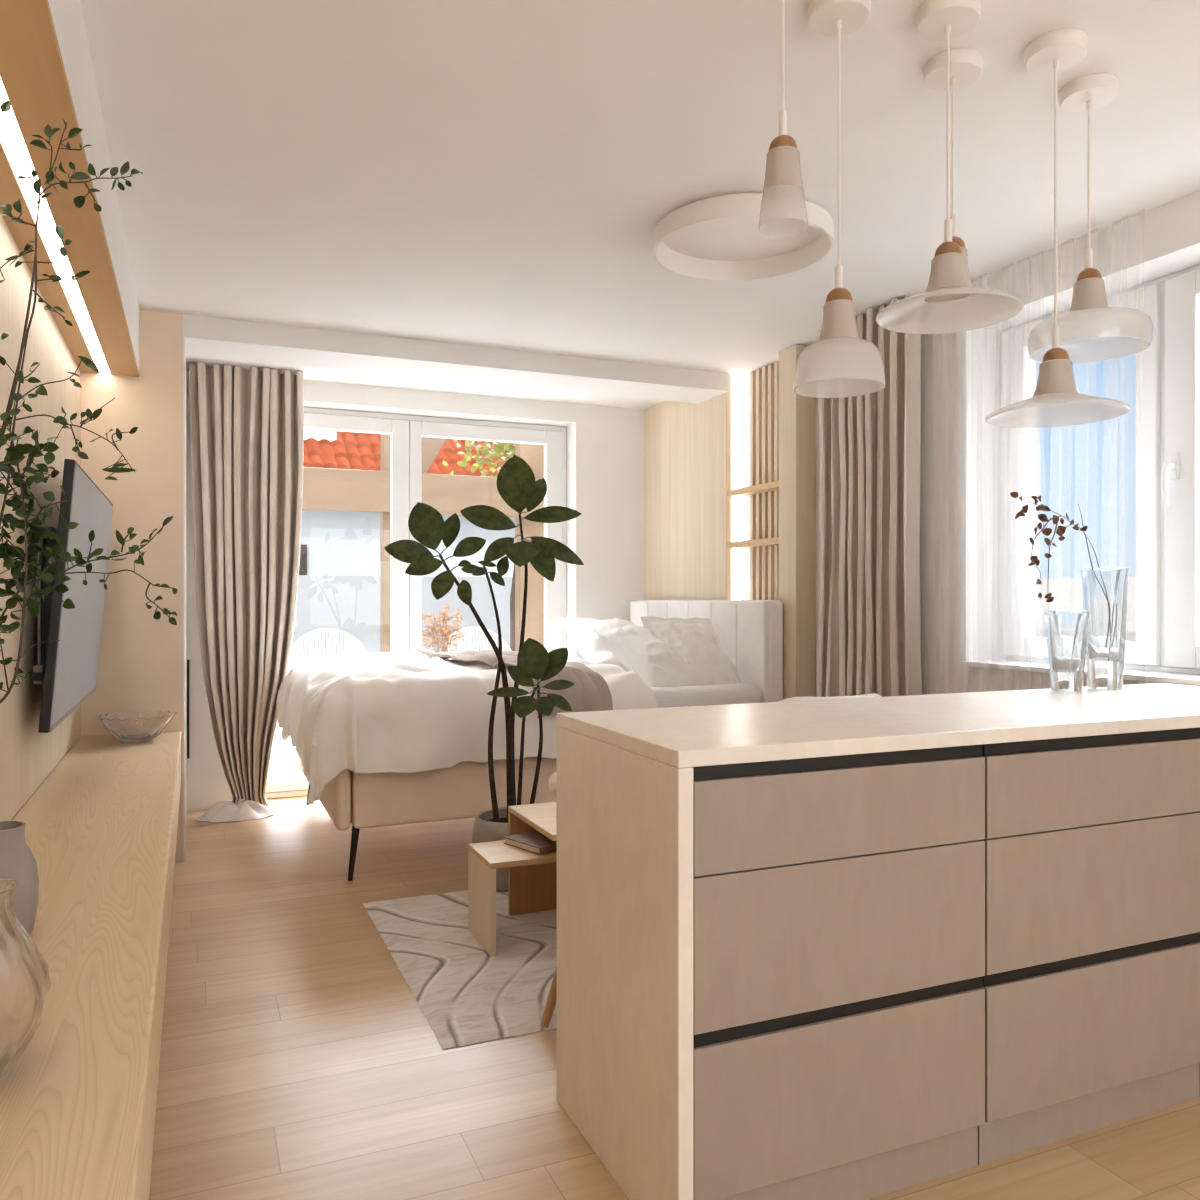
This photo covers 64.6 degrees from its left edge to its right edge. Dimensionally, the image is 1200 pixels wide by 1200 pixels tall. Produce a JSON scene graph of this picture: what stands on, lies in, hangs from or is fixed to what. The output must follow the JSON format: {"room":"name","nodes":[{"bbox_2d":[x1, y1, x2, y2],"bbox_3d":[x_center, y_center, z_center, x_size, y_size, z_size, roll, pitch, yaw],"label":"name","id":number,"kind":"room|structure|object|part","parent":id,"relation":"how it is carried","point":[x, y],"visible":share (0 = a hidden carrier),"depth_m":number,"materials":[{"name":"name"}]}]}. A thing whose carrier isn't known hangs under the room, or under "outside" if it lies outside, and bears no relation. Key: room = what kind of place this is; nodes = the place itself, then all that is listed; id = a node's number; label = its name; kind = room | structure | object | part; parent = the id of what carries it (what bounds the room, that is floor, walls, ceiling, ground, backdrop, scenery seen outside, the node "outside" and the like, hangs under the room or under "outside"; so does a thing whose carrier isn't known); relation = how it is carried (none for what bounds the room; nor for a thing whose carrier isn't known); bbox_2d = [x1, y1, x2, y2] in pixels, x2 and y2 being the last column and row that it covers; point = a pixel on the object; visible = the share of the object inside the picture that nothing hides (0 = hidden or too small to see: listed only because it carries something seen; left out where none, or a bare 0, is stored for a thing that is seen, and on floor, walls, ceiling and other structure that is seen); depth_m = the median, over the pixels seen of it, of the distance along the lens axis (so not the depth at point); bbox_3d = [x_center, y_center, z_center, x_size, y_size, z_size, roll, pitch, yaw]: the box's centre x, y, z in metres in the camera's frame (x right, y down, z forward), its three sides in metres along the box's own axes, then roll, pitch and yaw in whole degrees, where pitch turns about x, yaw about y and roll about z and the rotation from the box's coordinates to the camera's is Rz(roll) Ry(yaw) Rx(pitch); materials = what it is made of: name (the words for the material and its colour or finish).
{"room":"studio apartment","nodes":[
{"label":"studio apartment","id":0,"kind":"room"},
{"bbox_2d":[79,309,182,862],"bbox_3d":[-2.468,-0.055,4.734,0.725,2.510,1.135,0,0,-23],"label":"wall pier","id":1,"kind":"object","parent":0,"point":[140,665],"visible":0.29,"depth_m":4.29,"materials":[{"name":"beige paint"}]},
{"bbox_2d":[186,370,643,810],"bbox_3d":[-0.846,-0.055,6.189,3.400,2.510,0.270,0,0,-23],"label":"wall","id":2,"kind":"structure","parent":0,"point":[605,444],"depth_m":6.35,"materials":[{"name":"white paint"}]},
{"bbox_2d":[183,337,186,860],"bbox_3d":[-2.132,-0.003,4.880,0.007,2.406,1.130,0,0,-23],"label":"trim","id":3,"kind":"structure","parent":2,"relation":"attached to","point":[184,360],"depth_m":4.36,"materials":[{"name":"white paint"}]},
{"bbox_2d":[187,660,188,758],"bbox_3d":[-2.339,0.620,5.398,0.012,0.560,0.010,0,0,-23],"label":"air vent","id":4,"kind":"object","parent":2,"relation":"in","point":[187,660],"visible":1,"depth_m":5.39,"materials":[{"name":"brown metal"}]},
{"bbox_2d":[265,407,565,798],"bbox_3d":[-1.206,0.008,6.074,2.124,2.382,0.140,0,0,-23],"label":"door","id":5,"kind":"structure","parent":2,"relation":"in","point":[406,432],"depth_m":6.07,"materials":[{"name":"white plastic"}]},
{"bbox_3d":[-1.156,0.215,6.049,0.030,0.130,0.055,0,0,-23],"label":"handle","id":6,"kind":"part","parent":5,"relation":"part of","materials":[{"name":"white metal"}]},
{"bbox_2d":[80,0,1199,408],"bbox_3d":[0.323,-1.435,2.524,4.125,0.250,7.990,0,0,-23],"label":"ceiling","id":7,"kind":"structure","parent":0,"point":[502,174],"depth_m":2.79,"materials":[{"name":"white paint"}]},
{"bbox_2d":[48,0,138,369],"bbox_3d":[-1.022,-1.166,1.497,0.245,0.288,5.955,0,0,-23],"label":"bulkhead","id":8,"kind":"object","parent":7,"relation":"attached to","point":[67,15],"visible":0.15,"depth_m":2.37,"materials":[{"name":"white paint"}]},
{"bbox_2d":[0,0,138,376],"bbox_3d":[-1.022,-1.014,1.497,0.245,0.016,5.955,0,0,-23],"label":"soffit","id":9,"kind":"structure","parent":8,"relation":"attached to","point":[33,76],"depth_m":2.33,"materials":[{"name":"brown wood"}]},
{"bbox_2d":[0,77,109,373],"bbox_3d":[-1.045,-1.016,1.511,0.045,0.015,5.900,0,0,-23],"label":"strip light","id":10,"kind":"object","parent":9,"relation":"attached to","point":[23,165],"visible":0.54,"depth_m":2.55,"materials":[{"name":"white plastic"}]},
{"bbox_2d":[189,362,303,822],"bbox_3d":[-1.970,-0.053,5.315,0.608,2.504,0.349,0,0,-23],"label":"curtain","id":11,"kind":"object","parent":7,"relation":"hanging from","point":[247,426],"visible":1,"depth_m":5.33,"materials":[{"name":"beige fabric"}]},
{"bbox_2d":[183,314,728,403],"bbox_3d":[-0.656,-1.258,5.093,2.890,0.104,0.375,0,0,-23],"label":"beam","id":12,"kind":"structure","parent":7,"relation":"attached to","point":[205,337],"depth_m":4.89,"materials":[{"name":"white paint"}]},
{"bbox_2d":[652,193,833,280],"bbox_3d":[0.500,-1.268,3.344,0.632,0.082,0.632,0,0,-23],"label":"lamp","id":13,"kind":"object","parent":7,"relation":"attached to","point":[739,236],"visible":0.98,"depth_m":3.38,"materials":[{"name":"white metal"}]},
{"bbox_3d":[0.500,-1.303,3.344,0.580,0.013,0.580,0,0,-23],"label":"mounting plate","id":14,"kind":"part","parent":13,"relation":"part of","materials":[{"name":"white metal"}]},
{"bbox_2d":[763,0,803,200],"bbox_3d":[0.372,-1.033,1.930,0.136,0.554,0.136,0,0,-23],"label":"pendant lamp","id":15,"kind":"object","parent":7,"relation":"hanging from","point":[783,178],"visible":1,"depth_m":1.91,"materials":[{"name":"white metal"}]},
{"bbox_3d":[0.372,-1.118,1.930,0.006,0.274,0.006,0,0,-34],"label":"cord","id":16,"kind":"part","parent":15,"relation":"part of","materials":[{"name":"white metal"}]},
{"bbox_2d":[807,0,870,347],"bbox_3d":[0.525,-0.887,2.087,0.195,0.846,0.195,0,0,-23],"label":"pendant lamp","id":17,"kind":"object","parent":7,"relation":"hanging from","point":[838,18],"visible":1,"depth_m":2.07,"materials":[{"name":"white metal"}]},
{"bbox_3d":[0.525,-0.990,2.087,0.006,0.531,0.006,0,0,-34],"label":"cord","id":18,"kind":"part","parent":17,"relation":"part of","materials":[{"name":"white metal"}]},
{"bbox_2d":[817,295,921,696],"bbox_3d":[1.229,-0.059,4.383,0.155,2.493,0.666,0,0,-21],"label":"curtain","id":19,"kind":"object","parent":7,"relation":"hanging from","point":[869,390],"visible":0.61,"depth_m":4.28,"materials":[{"name":"beige fabric"}]},
{"bbox_2d":[916,0,980,300],"bbox_3d":[0.772,-0.970,2.106,0.308,0.678,0.308,0,0,-23],"label":"pendant lamp","id":20,"kind":"object","parent":7,"relation":"hanging from","point":[936,20],"visible":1,"depth_m":2.08,"materials":[{"name":"white metal"}]},
{"bbox_3d":[0.772,-1.044,2.106,0.006,0.423,0.006,0,0,-34],"label":"cord","id":21,"kind":"part","parent":20,"relation":"part of","materials":[{"name":"white metal"}]},
{"bbox_2d":[924,48,982,282],"bbox_3d":[0.862,-1.005,2.320,0.136,0.610,0.136,0,0,-23],"label":"pendant lamp","id":22,"kind":"object","parent":7,"relation":"hanging from","point":[966,64],"visible":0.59,"depth_m":2.30,"materials":[{"name":"white metal"}]},
{"bbox_3d":[0.862,-1.090,2.320,0.006,0.330,0.006,0,0,-34],"label":"cord","id":23,"kind":"part","parent":22,"relation":"part of","materials":[{"name":"white metal"}]},
{"bbox_2d":[1024,28,1087,400],"bbox_3d":[1.076,-0.871,2.242,0.308,0.876,0.308,0,0,-23],"label":"pendant lamp","id":24,"kind":"object","parent":7,"relation":"hanging from","point":[1059,50],"visible":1,"depth_m":2.22,"materials":[{"name":"white metal"}]},
{"bbox_3d":[1.076,-0.945,2.242,0.006,0.621,0.006,0,0,-34],"label":"cord","id":25,"kind":"part","parent":24,"relation":"part of","materials":[{"name":"white metal"}]},
{"bbox_2d":[1060,73,1118,320],"bbox_3d":[1.249,-0.973,2.427,0.284,0.674,0.284,0,0,-23],"label":"pendant lamp","id":26,"kind":"object","parent":7,"relation":"hanging from","point":[1092,92],"visible":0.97,"depth_m":2.40,"materials":[{"name":"white metal"}]},
{"bbox_3d":[1.249,-1.071,2.427,0.006,0.369,0.006,0,0,-34],"label":"cord","id":27,"kind":"part","parent":26,"relation":"part of","materials":[{"name":"white metal"}]},
{"bbox_2d":[149,722,1199,1199],"bbox_3d":[0.758,1.325,5.868,18.000,0.250,13.800,0,0,-23],"label":"floor","id":28,"kind":"structure","parent":0,"point":[299,1061],"depth_m":2.40,"materials":[{"name":"brown wood"}]},
{"bbox_2d":[290,628,367,669],"bbox_3d":[-2.276,0.735,8.089,0.773,0.963,0.826,0,0,-23],"label":"rattan chair","id":29,"kind":"object","parent":28,"relation":"on","point":[353,639],"visible":0.26,"depth_m":8.41,"materials":[{"name":"wicker"}]},
{"bbox_2d":[289,575,512,671],"bbox_3d":[-2.917,0.575,11.938,20.000,1.750,0.250,0,0,-23],"label":"balcony railing","id":30,"kind":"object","parent":28,"relation":"on","point":[350,605],"depth_m":11.81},
{"bbox_2d":[302,434,543,651],"bbox_3d":[-2.026,-0.494,9.083,5.800,3.412,0.300,0,0,-23],"label":"balcony structure","id":31,"kind":"object","parent":28,"relation":"on","point":[324,489],"visible":0.04,"depth_m":9.15},
{"bbox_3d":[-1.961,-0.394,9.190,0.297,3.212,0.155,0,0,-23],"label":"post","id":32,"kind":"part","parent":31,"relation":"part of","materials":[{"name":"beige wood"}]},
{"bbox_2d":[363,890,556,1048],"bbox_3d":[0.214,1.193,3.522,1.942,0.010,1.330,0,0,-23],"label":"area rug","id":33,"kind":"object","parent":28,"relation":"on","point":[467,995],"visible":0.23,"depth_m":3.09,"materials":[{"name":"beige carpet"}]},
{"bbox_2d":[472,807,507,891],"bbox_3d":[-0.367,1.043,3.975,0.334,0.290,0.334,0,0,-23],"label":"plant pot","id":34,"kind":"object","parent":33,"relation":"on","point":[485,829],"visible":0.29,"depth_m":3.85,"materials":[{"name":"white ceramic"}]},
{"bbox_2d":[384,455,583,822],"bbox_3d":[-0.445,0.165,3.947,0.741,1.552,0.481,0,0,20],"label":"potted tree","id":35,"kind":"object","parent":34,"relation":"on","point":[516,484],"visible":0.95,"depth_m":3.91,"materials":[{"name":"green plant"}]},
{"bbox_3d":[-0.509,0.375,3.937,0.315,1.129,0.081,0,0,-8],"label":"stem","id":36,"kind":"part","parent":35,"relation":"part of","materials":[{"name":"black plant"}]},
{"bbox_3d":[-0.443,0.401,3.880,0.089,1.078,0.070,0,0,-23],"label":"stem","id":37,"kind":"part","parent":35,"relation":"part of","materials":[{"name":"black plant"}]},
{"bbox_3d":[-0.344,0.289,3.994,0.078,1.300,0.032,0,0,6],"label":"stem","id":38,"kind":"part","parent":35,"relation":"part of","materials":[{"name":"black plant"}]},
{"bbox_3d":[-0.309,0.644,3.867,0.038,0.593,0.171,0,0,-31],"label":"stem","id":39,"kind":"part","parent":35,"relation":"part of","materials":[{"name":"black plant"}]},
{"bbox_3d":[-0.264,0.640,3.882,0.043,0.602,0.173,0,0,-23],"label":"stem","id":40,"kind":"part","parent":35,"relation":"part of","materials":[{"name":"black plant"}]},
{"bbox_2d":[468,840,556,955],"bbox_3d":[-0.159,1.032,3.400,0.565,0.310,0.280,0,0,-23],"label":"table","id":41,"kind":"object","parent":33,"relation":"on","point":[484,858],"visible":0.54,"depth_m":3.26,"materials":[{"name":"brown wood"}]},
{"bbox_3d":[-0.410,1.042,3.293,0.020,0.290,0.280,0,0,-23],"label":"panel","id":42,"kind":"part","parent":41,"relation":"part of","materials":[{"name":"brown wood"}]},
{"bbox_2d":[504,830,556,854],"bbox_3d":[-0.187,0.864,3.419,0.240,0.025,0.210,0,0,-42],"label":"book","id":43,"kind":"object","parent":41,"relation":"on","point":[534,841],"visible":0.55,"depth_m":3.35,"materials":[{"name":"paper"}]},
{"bbox_2d":[508,802,556,914],"bbox_3d":[-0.109,0.983,3.430,0.310,0.408,0.485,0,0,-23],"label":"table","id":44,"kind":"object","parent":33,"relation":"on","point":[531,888],"visible":0.34,"depth_m":3.59,"materials":[{"name":"brown wood"}]},
{"bbox_2d":[540,772,556,1027],"bbox_3d":[0.154,0.772,2.817,0.600,0.831,0.583,0,0,11],"label":"armchair","id":45,"kind":"object","parent":33,"relation":"on","point":[552,997],"visible":0.04,"depth_m":2.64,"materials":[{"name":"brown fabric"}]},
{"bbox_3d":[-0.097,1.009,2.673,0.158,0.356,0.037,0,0,-36],"label":"leg","id":46,"kind":"part","parent":45,"relation":"part of","materials":[{"name":"brown wood"}]},
{"bbox_3d":[0.182,0.469,2.759,0.604,0.226,0.448,0,0,-23],"label":"backrest","id":47,"kind":"part","parent":45,"relation":"part of","materials":[{"name":"white fabric"}]},
{"bbox_2d":[778,693,880,701],"bbox_3d":[0.817,0.772,3.736,0.600,0.831,0.583,0,0,11],"label":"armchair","id":48,"kind":"object","parent":33,"relation":"on","point":[868,694],"visible":0.09,"depth_m":3.50,"materials":[{"name":"white fabric"}]},
{"bbox_2d":[442,627,510,652],"bbox_3d":[-1.043,0.735,8.615,0.773,0.963,0.826,0,0,-23],"label":"rattan chair","id":49,"kind":"object","parent":28,"relation":"on","point":[466,629],"visible":0.16,"depth_m":8.95,"materials":[{"name":"wicker"}]},
{"bbox_2d":[443,439,514,650],"bbox_3d":[-0.994,-0.754,11.374,2.186,3.943,1.814,0,0,-39],"label":"tree","id":50,"kind":"object","parent":28,"relation":"on","point":[498,451],"visible":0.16,"depth_m":11.22,"materials":[{"name":"yellow plant"}]},
{"bbox_2d":[298,600,782,880],"bbox_3d":[-0.398,0.600,5.233,2.274,1.201,1.700,0,0,-23],"label":"bed","id":51,"kind":"object","parent":28,"relation":"on","point":[750,632],"visible":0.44,"depth_m":4.29,"materials":[{"name":"beige fabric"}]},
{"bbox_3d":[-1.412,0.805,4.790,0.062,0.350,1.680,0,0,-23],"label":"footboard","id":52,"kind":"part","parent":51,"relation":"part of","materials":[{"name":"beige fabric"}]},
{"bbox_3d":[-1.060,1.086,4.081,0.033,0.227,0.068,0,0,31],"label":"leg","id":53,"kind":"part","parent":51,"relation":"part of","materials":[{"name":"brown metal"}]},
{"bbox_2d":[652,683,761,707],"bbox_3d":[-0.424,0.539,5.212,2.070,0.209,1.650,0,0,-23],"label":"mattress","id":54,"kind":"object","parent":51,"relation":"on","point":[738,693],"visible":0.08,"depth_m":4.74,"materials":[{"name":"white fabric"}]},
{"bbox_2d":[277,650,656,803],"bbox_3d":[-0.766,0.562,4.933,1.643,0.548,1.688,0,0,-23],"label":"duvet","id":55,"kind":"object","parent":54,"relation":"on","point":[381,712],"visible":0.67,"depth_m":4.14,"materials":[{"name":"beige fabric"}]},
{"bbox_2d":[415,647,612,717],"bbox_3d":[-0.486,0.394,4.811,0.367,0.275,1.337,0,0,-39],"label":"throw blanket","id":56,"kind":"object","parent":55,"relation":"on","point":[590,691],"visible":0.62,"depth_m":4.40,"materials":[{"name":"beige fabric"}]},
{"bbox_2d":[557,618,635,671],"bbox_3d":[0.091,0.289,5.801,0.544,0.352,0.703,0,0,-23],"label":"pillow","id":57,"kind":"object","parent":54,"relation":"on","point":[579,631],"visible":0.41,"depth_m":5.75,"materials":[{"name":"white fabric"}]},
{"bbox_2d":[593,625,727,686],"bbox_3d":[0.342,0.316,5.060,0.520,0.362,0.655,0,0,-29],"label":"pillow","id":58,"kind":"object","parent":54,"relation":"on","point":[656,662],"visible":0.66,"depth_m":4.91,"materials":[{"name":"white fabric"}]},
{"bbox_2d":[641,616,740,683],"bbox_3d":[0.500,0.304,5.073,0.420,0.427,0.503,0,0,-19],"label":"pillow","id":59,"kind":"object","parent":54,"relation":"on","point":[696,640],"visible":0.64,"depth_m":5.08,"materials":[{"name":"white fabric"}]},
{"bbox_2d":[693,744,984,1199],"bbox_3d":[0.369,0.752,2.143,0.694,0.896,0.618,0,0,-23],"label":"drawer unit","id":60,"kind":"object","parent":28,"relation":"on","point":[839,901],"visible":0.7,"depth_m":1.85,"materials":[{"name":"paint"}]},
{"bbox_3d":[0.486,0.416,1.868,0.694,0.172,0.022,0,0,-23],"label":"drawer","id":61,"kind":"part","parent":60,"relation":"part of","materials":[{"name":"paint"}]},
{"bbox_3d":[0.486,0.647,1.868,0.694,0.284,0.022,0,0,-23],"label":"drawer","id":62,"kind":"part","parent":60,"relation":"part of","materials":[{"name":"paint"}]},
{"bbox_3d":[0.486,0.958,1.868,0.694,0.283,0.022,0,0,-23],"label":"drawer","id":63,"kind":"part","parent":60,"relation":"part of","materials":[{"name":"paint"}]},
{"bbox_2d":[557,683,1199,1199],"bbox_3d":[1.006,0.736,2.414,2.150,0.929,0.626,0,0,-23],"label":"countertop","id":64,"kind":"structure","parent":28,"relation":"on","point":[625,777],"depth_m":1.97,"materials":[{"name":"wood"}]},
{"bbox_3d":[0.032,0.751,1.999,0.032,0.897,0.626,0,0,-23],"label":"panel","id":65,"kind":"part","parent":64,"relation":"part of","materials":[{"name":"wood"}]},
{"bbox_2d":[1043,610,1089,691],"bbox_3d":[1.394,0.151,2.836,0.116,0.240,0.116,0,0,40],"label":"crystal vase","id":66,"kind":"object","parent":64,"relation":"on","point":[1066,630],"visible":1,"depth_m":2.81,"materials":[{"name":"clear glass"}]},
{"bbox_2d":[1080,567,1129,690],"bbox_3d":[1.532,0.086,2.882,0.122,0.370,0.122,0,0,41],"label":"crystal vase","id":67,"kind":"object","parent":64,"relation":"on","point":[1104,589],"visible":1,"depth_m":2.85,"materials":[{"name":"clear glass"}]},
{"bbox_2d":[1010,492,1099,601],"bbox_3d":[1.405,-0.091,2.877,0.319,0.475,0.062,0,0,3],"label":"branch","id":68,"kind":"object","parent":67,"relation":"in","point":[1061,530],"visible":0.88,"depth_m":2.88,"materials":[{"name":"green plant"}]},
{"bbox_3d":[1.416,-0.082,2.879,0.298,0.457,0.043,0,0,0],"label":"stem","id":69,"kind":"part","parent":68,"relation":"part of","materials":[{"name":"brown plant"}]},
{"bbox_2d":[978,727,1199,1164],"bbox_3d":[1.012,0.752,2.417,0.694,0.896,0.618,0,0,-23],"label":"drawer unit","id":70,"kind":"object","parent":28,"relation":"on","point":[1091,980],"visible":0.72,"depth_m":2.12,"materials":[{"name":"paint"}]},
{"bbox_3d":[1.129,0.416,2.143,0.694,0.172,0.022,0,0,-23],"label":"drawer","id":71,"kind":"part","parent":70,"relation":"part of","materials":[{"name":"paint"}]},
{"bbox_3d":[1.129,0.958,2.143,0.694,0.283,0.022,0,0,-23],"label":"drawer","id":72,"kind":"part","parent":70,"relation":"part of","materials":[{"name":"paint"}]},
{"bbox_3d":[1.129,0.647,2.143,0.694,0.284,0.022,0,0,-23],"label":"drawer","id":73,"kind":"part","parent":70,"relation":"part of","materials":[{"name":"paint"}]},
{"bbox_2d":[1199,1063,1199,1096],"bbox_3d":[1.656,0.752,2.691,0.694,0.896,0.618,0,0,-23],"label":"drawer unit","id":74,"kind":"object","parent":28,"relation":"on","point":[1199,1063],"visible":0.02,"depth_m":2.29,"materials":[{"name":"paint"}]},
{"bbox_3d":[-1.396,0.941,8.319,0.500,0.542,0.500,0,0,-23],"label":"table","id":75,"kind":"object","parent":28,"relation":"on","visible":0},
{"bbox_3d":[-1.396,0.569,8.319,0.150,0.200,0.150,0,0,-23],"label":"vase","id":76,"kind":"object","parent":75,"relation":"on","visible":0},
{"bbox_2d":[422,604,466,652],"bbox_3d":[-1.372,0.346,8.340,0.406,0.620,0.345,0,0,-23],"label":"bouquet","id":77,"kind":"object","parent":76,"relation":"in","point":[447,630],"visible":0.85,"depth_m":8.31,"materials":[{"name":"orange plant"}]},
{"bbox_2d":[742,190,1199,696],"bbox_3d":[2.010,-0.055,3.189,0.300,2.510,7.490,0,0,-23],"label":"wall","id":78,"kind":"structure","parent":0,"point":[960,394],"depth_m":3.99,"materials":[{"name":"white paint"}]},
{"bbox_2d":[644,375,741,599],"bbox_3d":[0.567,-0.054,6.046,0.108,2.508,1.098,0,0,-23],"label":"wall panel","id":79,"kind":"object","parent":78,"relation":"attached to","point":[688,446],"visible":0.53,"depth_m":5.93,"materials":[{"name":"brown wood"}]},
{"bbox_2d":[727,344,815,699],"bbox_3d":[0.918,-0.054,5.209,0.122,2.508,0.714,0,0,-23],"label":"slatted partition","id":80,"kind":"structure","parent":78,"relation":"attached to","point":[781,490],"depth_m":4.95,"materials":[{"name":"brown wood"}]},
{"bbox_2d":[727,537,778,548],"bbox_3d":[0.881,-0.317,5.279,0.079,0.034,0.549,0,0,-23],"label":"shelf","id":81,"kind":"object","parent":80,"relation":"attached to","point":[754,542],"depth_m":5.30,"materials":[{"name":"brown wood"}]},
{"bbox_2d":[727,480,778,496],"bbox_3d":[0.881,-0.617,5.279,0.079,0.034,0.549,0,0,-23],"label":"shelf","id":82,"kind":"object","parent":80,"relation":"attached to","point":[770,488],"depth_m":5.29,"materials":[{"name":"brown wood"}]},
{"bbox_3d":[1.027,-0.054,4.954,0.122,2.508,0.159,0,0,-23],"label":"post","id":83,"kind":"part","parent":80,"relation":"part of","materials":[{"name":"brown wood"}]},
{"bbox_2d":[961,265,1199,685],"bbox_3d":[1.922,-0.433,3.302,0.287,1.413,1.507,0,0,-23],"label":"window","id":84,"kind":"structure","parent":78,"relation":"in","point":[1166,309],"depth_m":3.37,"materials":[{"name":"white plastic"}]},
{"bbox_3d":[1.890,0.263,3.289,0.217,0.020,1.505,0,0,-23],"label":"sill","id":85,"kind":"part","parent":84,"relation":"part of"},
{"bbox_3d":[1.856,-0.443,3.680,0.072,1.351,0.696,0,0,-23],"label":"sash","id":86,"kind":"part","parent":84,"relation":"part of","materials":[{"name":"white plastic"}]},
{"bbox_3d":[1.958,-0.415,3.268,0.063,0.181,0.032,0,0,-23],"label":"handle","id":87,"kind":"part","parent":84,"relation":"part of","materials":[{"name":"white plastic"}]},
{"bbox_3d":[2.140,-0.443,3.013,0.072,1.351,0.696,0,0,-23],"label":"sash","id":88,"kind":"part","parent":84,"relation":"part of","materials":[{"name":"white plastic"}]},
{"bbox_3d":[-1.194,-0.055,1.206,0.300,2.510,6.355,0,0,-23],"label":"wall","id":89,"kind":"structure","parent":0,"visible":0},
{"bbox_2d":[0,212,80,821],"bbox_3d":[-1.129,-0.201,1.451,0.012,1.610,5.955,0,0,-23],"label":"wall panel","id":90,"kind":"object","parent":89,"relation":"attached to","point":[28,756],"visible":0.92,"depth_m":2.86,"materials":[{"name":"brown wood"}]},
{"bbox_2d":[30,459,112,732],"bbox_3d":[-1.912,-0.014,3.435,0.172,0.809,1.420,0,0,-23],"label":"television","id":91,"kind":"object","parent":90,"relation":"attached to","point":[67,668],"visible":0.71,"depth_m":3.02,"materials":[{"name":"black plastic"}]},
{"bbox_3d":[-1.796,0.233,3.083,0.035,0.025,0.420,0,0,-23],"label":"arm","id":92,"kind":"part","parent":91,"relation":"part of","materials":[{"name":"black plastic"}]},
{"bbox_3d":[-1.723,0.028,2.918,0.024,0.455,0.050,0,0,-23],"label":"pull cord","id":93,"kind":"part","parent":91,"relation":"part of","materials":[{"name":"black metal"}]},
{"bbox_3d":[-1.757,0.005,3.020,0.062,0.527,0.035,0,0,-23],"label":"rail","id":94,"kind":"part","parent":91,"relation":"part of","materials":[{"name":"black metal"}]},
{"bbox_3d":[-1.784,-0.210,3.087,0.060,0.030,0.420,0,0,-23],"label":"arm","id":95,"kind":"part","parent":91,"relation":"part of","materials":[{"name":"black plastic"}]},
{"bbox_2d":[0,731,180,1199],"bbox_3d":[-0.935,0.715,1.532,0.406,0.230,5.952,0,0,-23],"label":"tv console","id":96,"kind":"object","parent":89,"relation":"attached to","point":[78,1105],"visible":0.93,"depth_m":1.53,"materials":[{"name":"brown wood"}]},
{"bbox_2d":[0,821,38,933],"bbox_3d":[-1.071,0.500,1.687,0.128,0.197,0.128,0,0,-23],"label":"ceramic vase","id":97,"kind":"object","parent":96,"relation":"on","point":[17,861],"visible":0.81,"depth_m":1.67,"materials":[{"name":"grey ceramic"}]},
{"bbox_2d":[0,878,50,1077],"bbox_3d":[-0.782,0.480,1.188,0.160,0.237,0.160,0,0,-23],"label":"glass vase","id":98,"kind":"object","parent":96,"relation":"on","point":[25,984],"visible":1,"depth_m":1.18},
{"bbox_2d":[0,369,77,703],"bbox_3d":[-0.797,0.108,1.309,0.140,0.865,0.231,0,0,-40],"label":"leafy branch","id":99,"kind":"object","parent":98,"relation":"in","point":[14,455],"visible":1,"depth_m":1.34,"materials":[{"name":"green plant"}]},
{"bbox_2d":[0,198,89,447],"bbox_3d":[-0.811,-0.026,1.337,0.168,1.132,0.295,0,0,-39],"label":"leafy branch","id":100,"kind":"object","parent":98,"relation":"in","point":[7,209],"visible":0.96,"depth_m":1.38,"materials":[{"name":"green plant"}]},
{"bbox_2d":[0,332,137,525],"bbox_3d":[-0.805,0.061,1.392,0.235,0.960,0.392,0,0,-37],"label":"leafy branch","id":101,"kind":"object","parent":98,"relation":"in","point":[116,468],"visible":0.94,"depth_m":1.46,"materials":[{"name":"green plant"}]},
{"bbox_2d":[0,100,142,427],"bbox_3d":[-0.789,-0.112,1.370,0.224,1.306,0.355,0,0,-38],"label":"leafy branch","id":102,"kind":"object","parent":98,"relation":"in","point":[79,201],"visible":0.96,"depth_m":1.42,"materials":[{"name":"green plant"}]},
{"bbox_2d":[0,516,177,624],"bbox_3d":[-0.763,0.207,1.371,0.270,0.667,0.300,0,0,-36],"label":"leafy branch","id":103,"kind":"object","parent":98,"relation":"in","point":[78,559],"visible":0.96,"depth_m":1.40,"materials":[{"name":"green plant"}]},
{"bbox_2d":[96,710,176,742],"bbox_3d":[-1.968,0.542,4.042,0.310,0.114,0.306,0,0,-23],"label":"glass bowl","id":104,"kind":"object","parent":96,"relation":"on","point":[132,726],"visible":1,"depth_m":3.97,"materials":[{"name":"clear glass"}]},
{"label":"outside","id":105,"kind":"structure","parent":0,"visible":0},
{"bbox_3d":[-3.923,5.300,9.198,120.000,0.200,100.000,0,0,-23],"label":"ground","id":106,"kind":"structure","parent":105,"visible":0},
{"bbox_2d":[299,429,514,576],"bbox_3d":[-5.795,-0.464,18.676,22.009,11.327,6.119,0,0,-23],"label":"house","id":107,"kind":"structure","parent":106,"relation":"on","point":[333,543],"depth_m":16.82,"materials":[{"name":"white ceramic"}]},
{"bbox_2d":[1036,576,1135,641],"bbox_3d":[13.819,2.422,6.981,5.100,5.555,30.000,0,0,-23],"label":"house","id":108,"kind":"structure","parent":106,"relation":"on","point":[1067,593],"depth_m":15.40,"materials":[{"name":"white"}]}
]}

